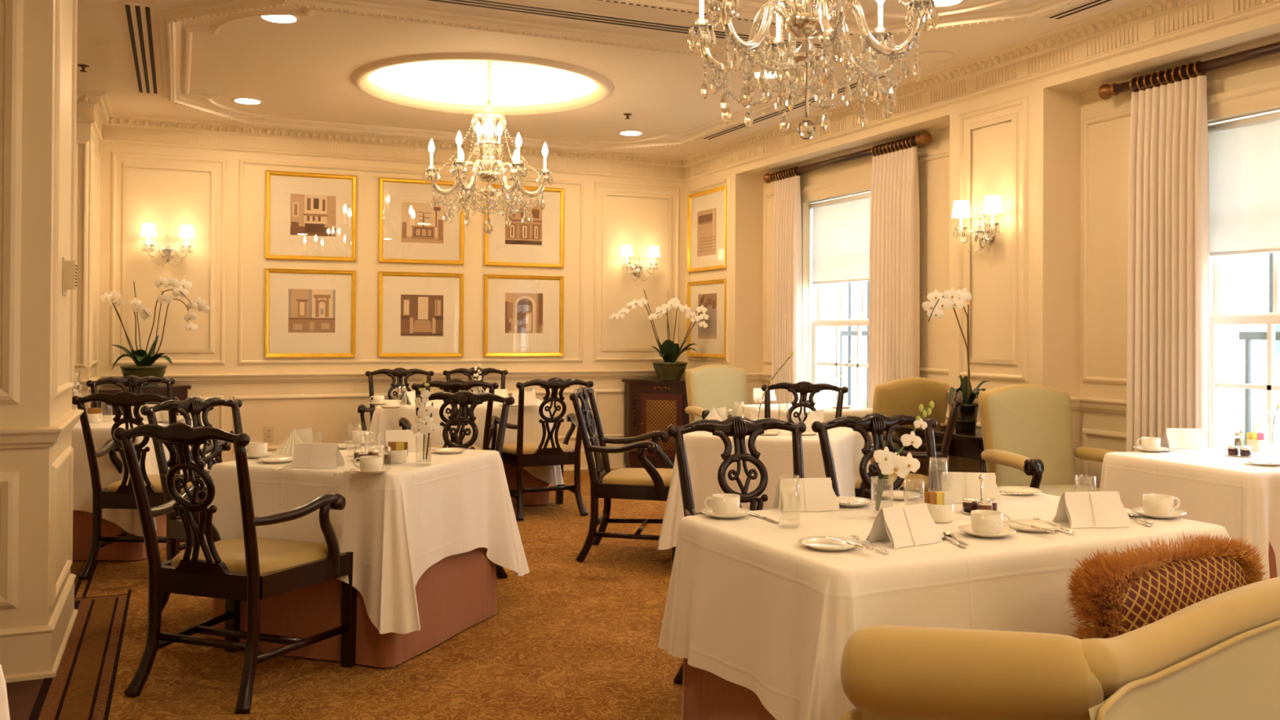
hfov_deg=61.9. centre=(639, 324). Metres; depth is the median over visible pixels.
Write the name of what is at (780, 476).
tumbler
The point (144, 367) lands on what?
potted orchid
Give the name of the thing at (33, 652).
baseboard
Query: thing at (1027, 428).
upholstered armchair
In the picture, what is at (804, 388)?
armchair
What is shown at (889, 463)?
orchid spray
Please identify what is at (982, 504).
jam jar
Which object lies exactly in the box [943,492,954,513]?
packet
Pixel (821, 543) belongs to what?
bread plate
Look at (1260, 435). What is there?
packet
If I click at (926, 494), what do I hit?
packet
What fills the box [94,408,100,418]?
packet
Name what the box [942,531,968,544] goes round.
teaspoon
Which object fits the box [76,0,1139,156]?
ceiling
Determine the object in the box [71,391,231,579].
armchair
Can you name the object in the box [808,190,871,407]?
window
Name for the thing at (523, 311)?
photograph
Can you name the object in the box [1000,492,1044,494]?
butter knife
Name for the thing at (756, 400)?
orchid spray
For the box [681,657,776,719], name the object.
dining table
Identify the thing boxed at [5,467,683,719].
floor
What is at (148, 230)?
wall sconce
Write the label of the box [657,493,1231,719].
tablecloth
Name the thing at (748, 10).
trim
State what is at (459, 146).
candle
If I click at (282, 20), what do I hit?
recessed light
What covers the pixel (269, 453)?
saucer
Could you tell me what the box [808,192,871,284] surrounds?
roller blind
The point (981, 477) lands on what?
stand
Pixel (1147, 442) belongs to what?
coffee cup
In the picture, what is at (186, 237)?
candle
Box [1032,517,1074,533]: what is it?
fork
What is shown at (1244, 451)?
jam jar
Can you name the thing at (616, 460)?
baseboard
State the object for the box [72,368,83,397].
orchid spray
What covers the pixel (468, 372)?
armchair
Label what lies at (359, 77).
trim
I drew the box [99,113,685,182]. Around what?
trim
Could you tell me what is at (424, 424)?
orchid spray
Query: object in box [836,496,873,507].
bread plate
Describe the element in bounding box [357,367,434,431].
armchair
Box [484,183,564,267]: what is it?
framed picture
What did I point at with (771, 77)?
recessed light
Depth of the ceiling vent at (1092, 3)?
5.67 m
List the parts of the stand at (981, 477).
handle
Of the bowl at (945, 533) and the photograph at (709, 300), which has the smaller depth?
the bowl at (945, 533)
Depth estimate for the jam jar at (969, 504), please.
3.35 m
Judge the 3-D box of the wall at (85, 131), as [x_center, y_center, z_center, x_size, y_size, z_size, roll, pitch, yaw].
[-2.912,-0.249,2.580,2.100,3.160,12.245,0,0,-23]
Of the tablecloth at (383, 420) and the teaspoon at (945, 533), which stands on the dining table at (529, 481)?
the tablecloth at (383, 420)
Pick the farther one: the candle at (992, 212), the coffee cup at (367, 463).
the candle at (992, 212)
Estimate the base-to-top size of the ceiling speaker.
0.006 m
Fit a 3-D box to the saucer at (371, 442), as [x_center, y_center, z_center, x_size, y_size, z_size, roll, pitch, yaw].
[-1.376,0.582,5.260,0.157,0.018,0.157,0,0,0]
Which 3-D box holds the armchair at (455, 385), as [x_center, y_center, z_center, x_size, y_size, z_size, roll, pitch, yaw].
[-1.346,0.877,7.566,0.688,1.017,0.654,0,0,-16]
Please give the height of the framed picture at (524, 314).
0.764 m
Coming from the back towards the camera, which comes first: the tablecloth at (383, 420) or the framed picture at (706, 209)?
the framed picture at (706, 209)
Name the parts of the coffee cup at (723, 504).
handle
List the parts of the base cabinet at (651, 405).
door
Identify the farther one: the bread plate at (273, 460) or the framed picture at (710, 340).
the framed picture at (710, 340)
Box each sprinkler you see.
[77,63,88,72]
[623,113,631,119]
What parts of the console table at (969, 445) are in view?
leg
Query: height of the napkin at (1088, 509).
0.102 m
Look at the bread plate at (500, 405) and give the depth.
7.92 m
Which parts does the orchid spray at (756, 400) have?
flower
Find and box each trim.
[0,0,84,609]
[71,139,102,391]
[76,88,112,142]
[98,151,684,453]
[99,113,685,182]
[156,0,827,151]
[350,52,614,115]
[602,0,1081,35]
[680,0,1279,182]
[683,80,1279,484]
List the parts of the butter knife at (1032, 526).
blade, handle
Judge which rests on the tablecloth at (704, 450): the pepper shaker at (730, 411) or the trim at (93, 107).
the pepper shaker at (730, 411)
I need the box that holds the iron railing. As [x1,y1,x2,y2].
[840,252,1279,445]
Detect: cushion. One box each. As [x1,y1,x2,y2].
[1064,528,1269,639]
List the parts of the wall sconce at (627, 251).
lamp shade, arm, arm, lamp shade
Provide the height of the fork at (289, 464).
0.010 m
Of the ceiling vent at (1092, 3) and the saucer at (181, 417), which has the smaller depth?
the ceiling vent at (1092, 3)
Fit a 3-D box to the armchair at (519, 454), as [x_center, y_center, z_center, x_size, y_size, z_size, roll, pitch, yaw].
[-0.738,0.882,7.840,0.688,1.017,0.654,1,0,-26]
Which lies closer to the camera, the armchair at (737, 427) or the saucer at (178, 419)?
the armchair at (737, 427)
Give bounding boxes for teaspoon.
[941,534,967,547]
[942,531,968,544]
[1127,512,1153,524]
[1162,450,1197,453]
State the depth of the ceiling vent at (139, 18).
6.49 m
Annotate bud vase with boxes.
[414,434,431,465]
[870,475,893,519]
[1263,422,1279,448]
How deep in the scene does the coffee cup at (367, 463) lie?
4.15 m
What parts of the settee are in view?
rolled arm, arm panel, panel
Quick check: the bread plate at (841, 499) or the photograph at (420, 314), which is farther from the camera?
the photograph at (420, 314)
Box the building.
[1239,252,1279,385]
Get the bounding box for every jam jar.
[353,449,364,458]
[358,450,368,460]
[368,449,378,455]
[962,497,977,511]
[977,500,992,510]
[982,497,997,511]
[1227,445,1238,454]
[1240,446,1251,456]
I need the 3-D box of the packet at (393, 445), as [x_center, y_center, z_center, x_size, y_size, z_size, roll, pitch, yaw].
[-1.047,0.531,4.543,0.034,0.062,0.004,0,0,-2]
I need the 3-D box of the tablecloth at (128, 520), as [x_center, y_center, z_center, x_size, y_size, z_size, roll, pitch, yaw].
[-3.329,0.888,6.541,1.190,0.598,1.133,0,0,0]
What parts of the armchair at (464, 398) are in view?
crest rail, leg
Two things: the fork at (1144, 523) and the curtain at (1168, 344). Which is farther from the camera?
the curtain at (1168, 344)
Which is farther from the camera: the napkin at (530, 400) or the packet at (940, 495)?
the napkin at (530, 400)
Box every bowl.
[87,413,102,422]
[387,449,407,463]
[924,502,954,523]
[942,531,954,536]
[1127,512,1136,516]
[1247,439,1266,451]
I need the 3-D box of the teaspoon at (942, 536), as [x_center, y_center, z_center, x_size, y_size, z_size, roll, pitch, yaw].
[0.839,0.584,2.882,0.031,0.009,0.160,0,0,-10]
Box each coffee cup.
[160,410,180,422]
[246,441,267,457]
[351,430,374,444]
[353,455,382,471]
[369,395,384,403]
[703,493,740,515]
[970,509,1011,537]
[1136,436,1160,451]
[1142,493,1180,517]
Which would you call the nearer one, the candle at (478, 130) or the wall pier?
the wall pier
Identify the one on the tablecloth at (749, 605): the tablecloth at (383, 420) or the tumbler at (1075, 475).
the tumbler at (1075, 475)
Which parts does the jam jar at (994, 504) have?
lid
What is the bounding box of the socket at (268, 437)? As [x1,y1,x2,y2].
[266,435,271,439]
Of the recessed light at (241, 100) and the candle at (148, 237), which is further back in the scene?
the candle at (148, 237)
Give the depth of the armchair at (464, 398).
5.82 m
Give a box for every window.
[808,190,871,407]
[1208,108,1279,453]
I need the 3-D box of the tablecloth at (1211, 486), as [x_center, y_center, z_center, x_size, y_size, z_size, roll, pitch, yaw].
[2.722,0.911,4.877,0.958,0.598,0.970,0,0,-21]
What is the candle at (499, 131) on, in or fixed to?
on the chandelier at (486, 169)
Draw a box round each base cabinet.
[97,385,191,415]
[622,377,689,468]
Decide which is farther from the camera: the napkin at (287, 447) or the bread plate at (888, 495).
the napkin at (287, 447)
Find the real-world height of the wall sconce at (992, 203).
0.338 m
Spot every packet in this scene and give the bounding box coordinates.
[88,408,94,413]
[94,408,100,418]
[390,442,395,450]
[395,442,404,450]
[401,441,408,456]
[924,491,935,503]
[929,492,937,504]
[936,492,943,504]
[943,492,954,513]
[1246,432,1251,444]
[1251,432,1257,439]
[1257,432,1263,439]
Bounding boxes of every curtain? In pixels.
[771,166,801,404]
[867,135,919,408]
[1125,60,1209,451]
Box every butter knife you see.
[333,469,350,475]
[749,512,780,523]
[825,536,873,550]
[838,502,875,503]
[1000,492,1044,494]
[1011,520,1056,533]
[1253,462,1279,464]
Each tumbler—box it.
[346,422,361,456]
[777,475,800,528]
[903,479,924,506]
[928,457,948,491]
[1075,475,1096,492]
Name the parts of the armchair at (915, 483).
seat frame, seat, armrest, armrest, leg, leg, crest rail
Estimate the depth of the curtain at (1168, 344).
5.68 m
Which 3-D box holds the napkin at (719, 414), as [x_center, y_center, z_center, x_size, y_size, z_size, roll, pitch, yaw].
[0.430,0.548,6.356,0.168,0.118,0.086,0,0,0]
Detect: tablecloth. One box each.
[0,663,9,719]
[71,415,210,536]
[204,444,529,634]
[368,399,564,485]
[657,426,871,550]
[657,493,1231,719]
[737,402,872,435]
[1099,447,1279,580]
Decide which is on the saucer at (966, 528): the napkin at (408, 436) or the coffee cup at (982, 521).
the coffee cup at (982, 521)
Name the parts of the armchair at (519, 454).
armrest, leg, seat frame, seat, crest rail, leg, armrest, leg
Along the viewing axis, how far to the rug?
4.23 m
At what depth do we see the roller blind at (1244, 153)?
5.49 m
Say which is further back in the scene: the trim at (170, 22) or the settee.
the trim at (170, 22)
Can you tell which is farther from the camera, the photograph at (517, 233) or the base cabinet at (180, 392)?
the photograph at (517, 233)
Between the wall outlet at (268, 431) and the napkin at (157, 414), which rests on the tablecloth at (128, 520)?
the napkin at (157, 414)
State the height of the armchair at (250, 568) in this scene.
1.017 m
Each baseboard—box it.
[0,573,78,682]
[563,448,626,471]
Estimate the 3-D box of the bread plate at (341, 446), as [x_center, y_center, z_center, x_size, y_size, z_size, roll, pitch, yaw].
[-1.416,0.582,5.107,0.163,0.014,0.163,0,0,0]
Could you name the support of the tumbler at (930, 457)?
on the tablecloth at (749, 605)
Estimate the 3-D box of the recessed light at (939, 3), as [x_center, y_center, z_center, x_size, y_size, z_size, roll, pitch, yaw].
[1.580,-1.683,5.550,0.232,0.007,0.232,0,0,-23]
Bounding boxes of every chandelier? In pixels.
[423,60,553,233]
[686,0,938,140]
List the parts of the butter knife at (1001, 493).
handle, blade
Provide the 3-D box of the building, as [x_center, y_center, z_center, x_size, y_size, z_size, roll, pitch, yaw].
[29.792,-1.123,20.519,3.040,6.500,46.000,0,0,-23]
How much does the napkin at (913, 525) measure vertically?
0.102 m
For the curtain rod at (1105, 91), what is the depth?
5.50 m
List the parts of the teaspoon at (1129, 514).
handle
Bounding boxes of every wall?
[71,123,98,413]
[96,142,685,462]
[684,9,1279,488]
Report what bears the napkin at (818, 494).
on the tablecloth at (749, 605)
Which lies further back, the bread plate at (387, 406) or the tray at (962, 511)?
the bread plate at (387, 406)
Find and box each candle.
[146,235,150,244]
[185,236,187,245]
[430,152,432,165]
[457,145,460,158]
[475,121,481,142]
[485,119,491,142]
[496,122,502,142]
[517,146,519,160]
[543,155,546,168]
[699,0,703,18]
[776,14,780,37]
[878,3,883,26]
[959,216,962,226]
[991,211,994,222]
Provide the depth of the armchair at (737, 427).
4.13 m
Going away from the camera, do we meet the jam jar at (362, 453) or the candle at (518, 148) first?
the jam jar at (362, 453)
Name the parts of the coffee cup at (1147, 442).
handle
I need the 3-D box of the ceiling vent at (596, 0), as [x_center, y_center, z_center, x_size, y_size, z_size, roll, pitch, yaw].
[0.170,-1.689,5.686,2.400,0.008,0.090,0,0,-23]
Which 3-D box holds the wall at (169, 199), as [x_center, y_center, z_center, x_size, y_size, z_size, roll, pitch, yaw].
[-1.758,-0.196,9.815,6.163,3.160,0.120,0,0,-23]
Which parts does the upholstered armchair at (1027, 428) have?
backrest, seat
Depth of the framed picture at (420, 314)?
9.64 m
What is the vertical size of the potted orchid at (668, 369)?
0.859 m
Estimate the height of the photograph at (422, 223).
0.360 m
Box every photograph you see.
[288,288,335,333]
[290,193,336,236]
[400,294,443,335]
[401,201,444,244]
[505,203,542,244]
[505,293,542,333]
[697,208,715,257]
[697,293,716,338]
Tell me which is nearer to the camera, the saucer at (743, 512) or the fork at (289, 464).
the saucer at (743, 512)
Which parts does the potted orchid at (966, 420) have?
flower, flower, flower, flower, stem, flower, flower, flower, flower, stem, pot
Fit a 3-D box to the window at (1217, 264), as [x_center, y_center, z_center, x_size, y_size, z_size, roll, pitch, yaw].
[3.312,-0.131,5.116,0.140,1.905,1.330,0,0,-23]
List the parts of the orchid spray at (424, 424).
flower, flower, flower, stem, flower, flower, flower, flower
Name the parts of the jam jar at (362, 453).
lid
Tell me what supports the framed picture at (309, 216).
attached to the wall at (169, 199)
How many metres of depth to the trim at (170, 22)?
6.37 m
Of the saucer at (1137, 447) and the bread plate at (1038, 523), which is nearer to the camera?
the bread plate at (1038, 523)
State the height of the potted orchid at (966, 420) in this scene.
0.875 m
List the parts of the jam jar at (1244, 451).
lid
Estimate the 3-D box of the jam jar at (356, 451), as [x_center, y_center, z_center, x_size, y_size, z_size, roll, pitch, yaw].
[-1.218,0.562,4.631,0.045,0.038,0.044,0,0,-23]
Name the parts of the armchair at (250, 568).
leg, armrest, crest rail, leg, leg, seat, seat frame, armrest, leg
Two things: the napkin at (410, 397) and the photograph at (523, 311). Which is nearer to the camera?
the napkin at (410, 397)
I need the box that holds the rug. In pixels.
[28,560,131,719]
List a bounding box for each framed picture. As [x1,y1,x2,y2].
[264,268,355,357]
[265,169,356,262]
[377,271,463,357]
[378,177,464,265]
[483,274,564,356]
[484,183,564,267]
[686,278,726,358]
[687,185,726,272]
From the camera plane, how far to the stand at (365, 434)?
4.61 m
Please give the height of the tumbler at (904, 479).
0.095 m
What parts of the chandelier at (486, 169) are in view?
bulb, arm, bulb, bulb, arm, arm, dish, lamp shade, chain, arm, arm, bulb, bulb, arm, bulb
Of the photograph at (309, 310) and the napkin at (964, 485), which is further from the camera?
the photograph at (309, 310)
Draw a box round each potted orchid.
[99,275,210,388]
[608,289,709,380]
[921,287,989,431]
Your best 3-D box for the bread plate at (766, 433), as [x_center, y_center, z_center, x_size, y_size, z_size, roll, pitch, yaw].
[0.699,0.599,5.889,0.163,0.014,0.163,0,0,0]
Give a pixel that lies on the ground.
(1277, 392)
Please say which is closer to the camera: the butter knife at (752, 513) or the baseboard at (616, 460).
the butter knife at (752, 513)
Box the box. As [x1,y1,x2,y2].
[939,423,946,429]
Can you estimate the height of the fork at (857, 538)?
0.010 m
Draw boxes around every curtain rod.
[763,131,931,182]
[1097,41,1279,100]
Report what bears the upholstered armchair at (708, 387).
on the floor
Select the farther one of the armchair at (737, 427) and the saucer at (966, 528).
the armchair at (737, 427)
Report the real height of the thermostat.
0.160 m
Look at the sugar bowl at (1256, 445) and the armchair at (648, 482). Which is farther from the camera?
the armchair at (648, 482)
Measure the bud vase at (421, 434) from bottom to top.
0.123 m
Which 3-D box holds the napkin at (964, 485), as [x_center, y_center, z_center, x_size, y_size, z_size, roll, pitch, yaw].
[1.107,0.548,3.590,0.193,0.102,0.116,0,0,8]
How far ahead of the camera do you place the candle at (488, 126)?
7.51 m
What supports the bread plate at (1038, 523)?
on the tablecloth at (749, 605)
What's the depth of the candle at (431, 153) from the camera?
7.54 m
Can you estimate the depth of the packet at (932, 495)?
3.19 m
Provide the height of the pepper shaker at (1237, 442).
0.078 m
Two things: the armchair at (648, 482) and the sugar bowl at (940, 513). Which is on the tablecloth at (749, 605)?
the sugar bowl at (940, 513)
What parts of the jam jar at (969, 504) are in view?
lid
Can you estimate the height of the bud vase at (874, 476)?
0.123 m
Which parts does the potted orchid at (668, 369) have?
flower, flower, flower, flower, flower, stem, flower, flower, flower, flower, stem, flower, pot, flower, flower, flower, stem, flower, stem, flower, flower, flower, flower, flower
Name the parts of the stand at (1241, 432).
handle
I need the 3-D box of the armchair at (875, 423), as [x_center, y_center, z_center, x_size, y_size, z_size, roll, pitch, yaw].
[1.068,0.868,4.096,0.688,1.017,0.654,0,0,-19]
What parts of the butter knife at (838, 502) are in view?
handle, blade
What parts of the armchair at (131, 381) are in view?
leg, crest rail, leg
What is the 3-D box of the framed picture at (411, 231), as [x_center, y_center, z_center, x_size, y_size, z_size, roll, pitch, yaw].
[-1.967,-0.930,9.645,0.768,0.757,0.030,0,0,-23]
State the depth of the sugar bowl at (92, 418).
6.37 m
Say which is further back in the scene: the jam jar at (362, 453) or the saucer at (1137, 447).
the saucer at (1137, 447)
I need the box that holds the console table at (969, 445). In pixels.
[894,424,986,472]
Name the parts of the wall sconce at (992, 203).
lamp shade, arm, arm, lamp shade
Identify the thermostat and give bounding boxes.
[62,257,77,296]
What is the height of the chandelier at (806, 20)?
1.041 m
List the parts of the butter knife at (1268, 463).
handle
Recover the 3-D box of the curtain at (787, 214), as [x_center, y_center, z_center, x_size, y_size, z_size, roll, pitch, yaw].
[1.269,0.006,9.297,0.094,2.722,0.414,0,0,-23]
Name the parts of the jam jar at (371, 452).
lid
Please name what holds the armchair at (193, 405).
on the floor
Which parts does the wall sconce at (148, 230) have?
lamp shade, arm, arm, lamp shade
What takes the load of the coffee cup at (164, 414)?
on the saucer at (178, 419)
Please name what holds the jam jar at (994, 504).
on the stand at (981, 477)
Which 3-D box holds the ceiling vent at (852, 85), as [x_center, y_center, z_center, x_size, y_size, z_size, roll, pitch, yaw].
[1.105,-1.666,8.346,0.090,0.008,2.630,0,0,-23]
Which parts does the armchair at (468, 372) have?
leg, crest rail, leg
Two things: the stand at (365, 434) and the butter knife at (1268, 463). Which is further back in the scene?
the stand at (365, 434)
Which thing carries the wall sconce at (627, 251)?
attached to the wall at (169, 199)
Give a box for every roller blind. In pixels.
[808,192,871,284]
[1208,111,1279,257]
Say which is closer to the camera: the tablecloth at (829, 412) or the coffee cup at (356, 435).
the coffee cup at (356, 435)
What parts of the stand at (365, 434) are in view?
handle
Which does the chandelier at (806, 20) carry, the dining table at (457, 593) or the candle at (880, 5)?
the candle at (880, 5)
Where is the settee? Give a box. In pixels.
[837,576,1279,719]
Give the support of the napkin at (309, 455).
on the tablecloth at (397, 522)
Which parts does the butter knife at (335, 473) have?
handle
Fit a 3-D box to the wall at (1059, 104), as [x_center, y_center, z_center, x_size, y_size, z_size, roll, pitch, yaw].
[3.175,-0.199,5.212,0.637,3.160,12.245,0,0,-23]
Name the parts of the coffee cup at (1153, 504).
handle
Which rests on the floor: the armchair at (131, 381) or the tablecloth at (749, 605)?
the armchair at (131, 381)
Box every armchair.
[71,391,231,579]
[86,375,175,415]
[113,422,357,713]
[140,395,243,612]
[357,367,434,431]
[399,378,498,450]
[415,390,515,578]
[442,367,507,393]
[488,377,593,520]
[568,386,675,563]
[666,415,806,684]
[684,364,747,422]
[761,381,848,423]
[811,412,939,501]
[854,390,963,500]
[869,377,949,475]
[977,383,1120,496]
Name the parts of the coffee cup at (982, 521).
handle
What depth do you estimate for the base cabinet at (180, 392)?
8.40 m
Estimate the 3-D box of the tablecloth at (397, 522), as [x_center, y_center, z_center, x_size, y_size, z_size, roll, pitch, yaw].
[-1.220,0.887,4.753,1.159,0.596,1.217,0,0,20]
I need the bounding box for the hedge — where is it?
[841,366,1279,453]
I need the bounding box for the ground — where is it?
[1275,390,1279,403]
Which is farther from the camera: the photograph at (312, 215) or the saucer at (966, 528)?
the photograph at (312, 215)
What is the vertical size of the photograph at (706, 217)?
0.440 m
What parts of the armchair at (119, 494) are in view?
leg, armrest, crest rail, seat frame, seat, leg, armrest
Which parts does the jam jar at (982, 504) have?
lid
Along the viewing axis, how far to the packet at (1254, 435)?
5.20 m
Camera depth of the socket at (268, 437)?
9.12 m
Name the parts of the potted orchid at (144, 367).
flower, flower, flower, flower, flower, stem, flower, flower, stem, pot, flower, flower, flower, flower, stem, flower, stem, flower, flower, flower, flower, flower, flower, flower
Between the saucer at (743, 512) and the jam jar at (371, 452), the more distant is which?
the jam jar at (371, 452)
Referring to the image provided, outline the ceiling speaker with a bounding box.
[915,51,954,62]
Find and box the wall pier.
[0,0,72,629]
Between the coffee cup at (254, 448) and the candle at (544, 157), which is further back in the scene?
the candle at (544, 157)
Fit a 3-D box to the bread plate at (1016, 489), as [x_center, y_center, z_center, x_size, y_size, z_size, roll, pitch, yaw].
[1.334,0.589,3.776,0.163,0.014,0.163,0,0,0]
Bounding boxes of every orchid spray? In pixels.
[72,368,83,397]
[410,377,440,459]
[473,363,481,393]
[754,351,793,418]
[833,352,856,397]
[873,400,933,511]
[1267,401,1279,444]
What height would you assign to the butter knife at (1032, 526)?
0.006 m
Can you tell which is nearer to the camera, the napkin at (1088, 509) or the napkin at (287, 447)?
the napkin at (1088, 509)
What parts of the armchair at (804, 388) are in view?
leg, crest rail, leg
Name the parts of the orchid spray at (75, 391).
flower, flower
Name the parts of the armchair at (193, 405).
leg, seat frame, armrest, crest rail, leg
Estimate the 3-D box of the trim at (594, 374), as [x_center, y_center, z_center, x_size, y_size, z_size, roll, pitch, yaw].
[-1.954,-0.151,9.639,5.263,2.485,0.046,0,0,-23]
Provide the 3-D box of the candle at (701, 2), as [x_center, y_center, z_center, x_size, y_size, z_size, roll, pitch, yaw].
[0.230,-1.171,3.981,0.018,0.115,0.017,0,0,23]
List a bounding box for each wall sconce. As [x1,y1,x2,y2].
[140,222,194,266]
[621,244,659,280]
[951,195,1002,253]
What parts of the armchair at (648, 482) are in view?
crest rail, leg, leg, armrest, seat frame, armrest, seat, leg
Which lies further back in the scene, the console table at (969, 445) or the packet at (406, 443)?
the console table at (969, 445)
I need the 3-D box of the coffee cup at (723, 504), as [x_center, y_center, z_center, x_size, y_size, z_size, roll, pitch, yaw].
[0.256,0.549,3.235,0.098,0.062,0.084,1,0,-36]
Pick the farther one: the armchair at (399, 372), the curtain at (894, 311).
the armchair at (399, 372)
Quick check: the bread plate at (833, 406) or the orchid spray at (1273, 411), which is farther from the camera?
the bread plate at (833, 406)
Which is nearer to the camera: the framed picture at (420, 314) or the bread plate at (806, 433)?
the bread plate at (806, 433)
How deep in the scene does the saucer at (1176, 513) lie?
3.28 m
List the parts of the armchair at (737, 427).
leg, armrest, crest rail, leg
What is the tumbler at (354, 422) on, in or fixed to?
on the tablecloth at (397, 522)
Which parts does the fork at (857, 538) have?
handle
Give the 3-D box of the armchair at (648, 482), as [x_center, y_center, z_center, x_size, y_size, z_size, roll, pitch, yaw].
[-0.048,0.876,6.383,0.654,1.017,0.688,0,0,8]
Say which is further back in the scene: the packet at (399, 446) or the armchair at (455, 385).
the armchair at (455, 385)
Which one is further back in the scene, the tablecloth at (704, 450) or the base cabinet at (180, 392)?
the base cabinet at (180, 392)
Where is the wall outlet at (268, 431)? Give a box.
[263,426,273,441]
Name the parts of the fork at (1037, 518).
handle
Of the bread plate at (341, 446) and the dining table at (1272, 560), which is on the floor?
the dining table at (1272, 560)
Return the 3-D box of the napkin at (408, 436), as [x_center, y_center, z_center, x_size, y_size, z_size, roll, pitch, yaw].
[-1.102,0.545,5.009,0.193,0.102,0.116,0,0,-20]
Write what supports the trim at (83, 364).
attached to the wall at (85, 131)
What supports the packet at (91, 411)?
in the sugar bowl at (92, 418)
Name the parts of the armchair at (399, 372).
armrest, leg, crest rail, leg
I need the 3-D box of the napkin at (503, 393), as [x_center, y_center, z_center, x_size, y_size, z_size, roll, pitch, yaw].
[-1.146,0.567,8.549,0.193,0.102,0.116,0,0,0]
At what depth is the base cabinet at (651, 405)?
10.17 m
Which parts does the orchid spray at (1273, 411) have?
flower, stem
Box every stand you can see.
[351,432,367,462]
[960,474,999,515]
[1226,430,1256,457]
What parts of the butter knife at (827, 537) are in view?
blade, handle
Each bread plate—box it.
[257,456,293,463]
[337,443,360,448]
[378,404,402,408]
[431,447,466,453]
[498,404,518,407]
[760,431,781,435]
[789,431,817,435]
[798,535,861,551]
[830,405,852,408]
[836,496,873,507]
[874,490,923,500]
[997,485,1041,495]
[1002,519,1062,533]
[1244,458,1279,466]
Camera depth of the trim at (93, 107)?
7.83 m
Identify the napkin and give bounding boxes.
[131,404,161,420]
[275,427,312,455]
[289,442,344,468]
[382,429,426,452]
[399,391,415,404]
[484,389,508,401]
[511,392,537,406]
[705,406,725,421]
[751,388,776,400]
[772,477,839,511]
[804,408,823,431]
[866,502,942,548]
[938,471,1001,504]
[1052,491,1131,528]
[1160,428,1208,449]
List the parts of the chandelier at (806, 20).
arm, arm, arm, rod, lamp shade, dish, arm, arm, arm, bulb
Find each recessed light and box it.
[231,97,263,105]
[257,15,300,24]
[617,130,644,136]
[754,71,776,79]
[933,0,966,8]
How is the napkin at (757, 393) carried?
on the tablecloth at (829, 412)
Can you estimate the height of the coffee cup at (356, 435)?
0.062 m
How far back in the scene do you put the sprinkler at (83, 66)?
7.01 m
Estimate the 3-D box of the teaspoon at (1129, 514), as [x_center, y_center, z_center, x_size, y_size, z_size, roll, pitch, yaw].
[1.522,0.591,3.257,0.031,0.009,0.160,0,0,0]
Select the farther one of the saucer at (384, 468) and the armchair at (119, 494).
the armchair at (119, 494)
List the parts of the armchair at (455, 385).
armrest, leg, crest rail, seat, leg, armrest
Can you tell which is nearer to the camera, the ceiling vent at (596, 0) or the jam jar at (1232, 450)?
the jam jar at (1232, 450)
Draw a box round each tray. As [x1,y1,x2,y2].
[960,509,999,515]
[1226,453,1256,457]
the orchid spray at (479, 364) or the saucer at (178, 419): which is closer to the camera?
the saucer at (178, 419)
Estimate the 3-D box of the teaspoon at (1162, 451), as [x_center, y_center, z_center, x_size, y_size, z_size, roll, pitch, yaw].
[2.576,0.608,5.102,0.160,0.009,0.031,0,0,37]
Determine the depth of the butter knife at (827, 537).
2.75 m
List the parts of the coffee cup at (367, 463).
handle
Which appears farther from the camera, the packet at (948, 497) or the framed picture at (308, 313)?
the framed picture at (308, 313)
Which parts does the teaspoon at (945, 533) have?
handle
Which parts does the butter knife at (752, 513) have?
blade, handle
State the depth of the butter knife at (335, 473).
4.19 m
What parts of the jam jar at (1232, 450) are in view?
lid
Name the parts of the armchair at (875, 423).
leg, crest rail, leg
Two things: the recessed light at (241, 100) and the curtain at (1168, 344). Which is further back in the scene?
the recessed light at (241, 100)
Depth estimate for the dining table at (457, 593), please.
4.37 m
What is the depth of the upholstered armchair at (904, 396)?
6.86 m
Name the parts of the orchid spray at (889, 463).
flower, flower, flower, flower, flower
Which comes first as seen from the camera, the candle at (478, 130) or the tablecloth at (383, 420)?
the candle at (478, 130)
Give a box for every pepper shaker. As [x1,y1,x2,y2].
[382,445,391,465]
[727,408,733,418]
[1233,431,1240,446]
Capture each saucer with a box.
[156,417,182,422]
[178,416,201,420]
[246,451,275,458]
[344,440,377,445]
[350,466,391,474]
[368,401,388,404]
[700,506,751,519]
[957,524,1016,537]
[1130,506,1186,519]
[1133,445,1168,452]
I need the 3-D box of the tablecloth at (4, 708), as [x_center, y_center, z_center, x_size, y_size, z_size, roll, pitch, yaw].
[-1.470,0.840,1.370,0.961,0.549,0.966,0,0,-7]
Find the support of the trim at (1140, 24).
attached to the wall at (1059, 104)
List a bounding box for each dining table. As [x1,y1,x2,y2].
[72,510,166,560]
[211,547,496,667]
[502,463,550,505]
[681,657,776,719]
[1268,542,1277,578]
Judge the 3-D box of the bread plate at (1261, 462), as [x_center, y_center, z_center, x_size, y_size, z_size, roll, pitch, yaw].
[2.724,0.602,4.651,0.163,0.014,0.163,0,0,0]
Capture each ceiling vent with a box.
[122,1,159,94]
[424,0,828,50]
[595,0,857,35]
[700,74,888,139]
[1044,0,1113,20]
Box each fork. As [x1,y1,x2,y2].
[271,464,290,470]
[849,534,888,552]
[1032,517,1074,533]
[1128,516,1152,526]

